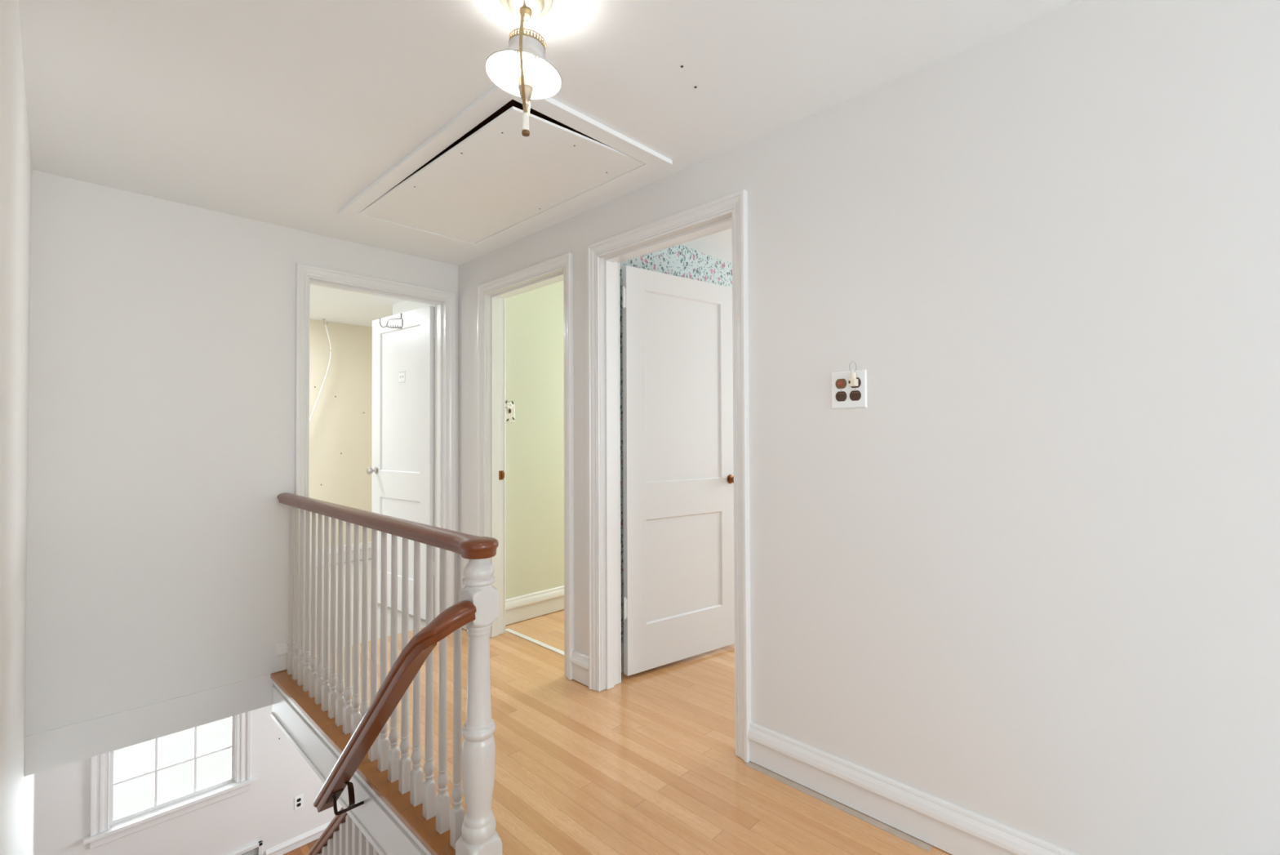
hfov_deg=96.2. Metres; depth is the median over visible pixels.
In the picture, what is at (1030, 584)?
wall
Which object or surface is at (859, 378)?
receptacle
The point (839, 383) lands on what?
receptacle
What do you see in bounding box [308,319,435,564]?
wall
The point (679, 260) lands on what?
wall
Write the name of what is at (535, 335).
wall
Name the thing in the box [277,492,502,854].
landing railing
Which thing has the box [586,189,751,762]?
door frame
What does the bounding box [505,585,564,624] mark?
baseboard
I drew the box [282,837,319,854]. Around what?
floor
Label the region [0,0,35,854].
wall
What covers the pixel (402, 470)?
door
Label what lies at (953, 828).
baseboard
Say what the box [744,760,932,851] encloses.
trim
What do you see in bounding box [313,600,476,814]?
stair handrail
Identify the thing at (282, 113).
ceiling
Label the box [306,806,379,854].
balustrade
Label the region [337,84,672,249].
attic hatch
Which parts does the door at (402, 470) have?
knob, panel, panel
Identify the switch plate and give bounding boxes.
[505,400,515,422]
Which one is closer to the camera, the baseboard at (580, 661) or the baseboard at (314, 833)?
the baseboard at (580, 661)
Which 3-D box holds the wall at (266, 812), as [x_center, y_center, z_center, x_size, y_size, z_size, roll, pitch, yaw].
[-3.068,2.629,5.376,0.122,2.375,3.570,-1,-1,44]
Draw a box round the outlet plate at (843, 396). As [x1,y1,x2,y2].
[831,368,866,408]
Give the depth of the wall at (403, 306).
4.56 m
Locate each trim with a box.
[271,669,455,854]
[271,680,431,854]
[505,628,564,655]
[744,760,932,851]
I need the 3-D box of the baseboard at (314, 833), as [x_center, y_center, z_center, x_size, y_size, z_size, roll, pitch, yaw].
[-2.521,3.769,5.810,0.026,0.099,2.165,-1,-1,44]
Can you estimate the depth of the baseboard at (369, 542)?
5.50 m
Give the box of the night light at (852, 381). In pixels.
[848,361,857,386]
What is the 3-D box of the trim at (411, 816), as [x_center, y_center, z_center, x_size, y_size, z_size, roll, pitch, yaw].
[-1.131,1.239,2.238,1.981,0.023,0.081,-1,-1,44]
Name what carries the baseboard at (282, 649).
attached to the wall at (161, 455)
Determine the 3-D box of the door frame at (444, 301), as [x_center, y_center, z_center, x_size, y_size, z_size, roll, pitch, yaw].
[-1.530,0.197,3.353,0.170,2.098,0.891,-1,-1,44]
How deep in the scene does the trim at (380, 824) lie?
2.12 m
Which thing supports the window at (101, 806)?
in the wall at (266, 812)
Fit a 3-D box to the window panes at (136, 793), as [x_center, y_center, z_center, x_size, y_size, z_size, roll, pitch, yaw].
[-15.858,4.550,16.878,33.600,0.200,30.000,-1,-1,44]
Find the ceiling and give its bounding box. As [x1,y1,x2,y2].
[17,0,1080,326]
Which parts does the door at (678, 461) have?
panel, panel, knob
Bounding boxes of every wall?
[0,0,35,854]
[24,169,457,776]
[34,704,342,854]
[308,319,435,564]
[392,300,435,315]
[457,0,1279,854]
[505,280,564,625]
[619,244,732,643]
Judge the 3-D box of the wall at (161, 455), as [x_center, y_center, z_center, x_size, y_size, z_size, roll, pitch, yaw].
[-1.851,0.181,3.021,0.126,2.437,1.870,-1,-1,44]
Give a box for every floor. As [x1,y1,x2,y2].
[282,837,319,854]
[316,558,952,854]
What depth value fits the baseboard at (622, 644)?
2.89 m
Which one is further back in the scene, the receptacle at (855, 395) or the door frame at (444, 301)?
the door frame at (444, 301)
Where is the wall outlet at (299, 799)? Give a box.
[294,793,303,809]
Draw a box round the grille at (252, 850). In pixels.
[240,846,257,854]
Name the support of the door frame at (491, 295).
attached to the wall at (1030, 584)
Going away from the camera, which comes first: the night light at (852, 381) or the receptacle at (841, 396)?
the night light at (852, 381)
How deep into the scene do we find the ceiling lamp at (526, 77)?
1.41 m
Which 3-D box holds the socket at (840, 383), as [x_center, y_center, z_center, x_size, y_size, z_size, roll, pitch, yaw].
[0.650,-0.142,1.868,0.019,0.019,0.006,-1,-1,44]
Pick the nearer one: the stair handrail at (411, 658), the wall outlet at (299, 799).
the stair handrail at (411, 658)
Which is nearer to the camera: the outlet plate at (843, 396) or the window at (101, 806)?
the outlet plate at (843, 396)
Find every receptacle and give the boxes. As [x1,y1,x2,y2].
[835,378,846,388]
[835,391,846,401]
[849,390,861,400]
[851,377,861,387]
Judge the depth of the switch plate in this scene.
3.66 m
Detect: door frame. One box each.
[293,262,455,617]
[477,252,573,679]
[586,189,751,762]
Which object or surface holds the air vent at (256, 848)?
in the wall at (266, 812)
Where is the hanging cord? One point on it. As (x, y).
(325, 324)
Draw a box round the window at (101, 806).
[83,710,256,848]
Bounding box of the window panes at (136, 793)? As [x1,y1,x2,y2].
[113,716,231,817]
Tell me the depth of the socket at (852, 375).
1.82 m
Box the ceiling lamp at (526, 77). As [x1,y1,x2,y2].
[484,0,562,137]
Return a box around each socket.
[517,73,533,113]
[837,380,843,386]
[849,372,856,378]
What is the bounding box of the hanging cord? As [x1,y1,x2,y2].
[309,324,331,422]
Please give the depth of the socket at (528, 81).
1.40 m
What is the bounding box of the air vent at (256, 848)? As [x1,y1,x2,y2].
[228,840,262,854]
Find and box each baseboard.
[265,821,330,854]
[275,641,288,671]
[310,541,371,566]
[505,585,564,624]
[570,649,588,685]
[621,643,623,671]
[747,721,1079,854]
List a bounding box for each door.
[366,305,435,619]
[622,265,734,675]
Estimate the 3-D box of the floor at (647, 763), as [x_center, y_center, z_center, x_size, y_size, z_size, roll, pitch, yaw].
[0.177,1.220,1.422,10.170,0.020,7.100,-1,-1,44]
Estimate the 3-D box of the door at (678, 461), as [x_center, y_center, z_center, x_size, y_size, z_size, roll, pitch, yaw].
[0.224,0.208,3.050,0.775,2.010,0.163,0,-1,-36]
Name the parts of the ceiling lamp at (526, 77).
arm, lamp shade, stem, bulb, arm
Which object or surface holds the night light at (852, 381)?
attached to the outlet plate at (843, 396)
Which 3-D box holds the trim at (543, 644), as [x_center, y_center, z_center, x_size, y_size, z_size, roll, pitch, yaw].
[-0.517,1.240,3.247,0.864,0.004,0.033,-1,-1,44]
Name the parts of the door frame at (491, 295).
strike plate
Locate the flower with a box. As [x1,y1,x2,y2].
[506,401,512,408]

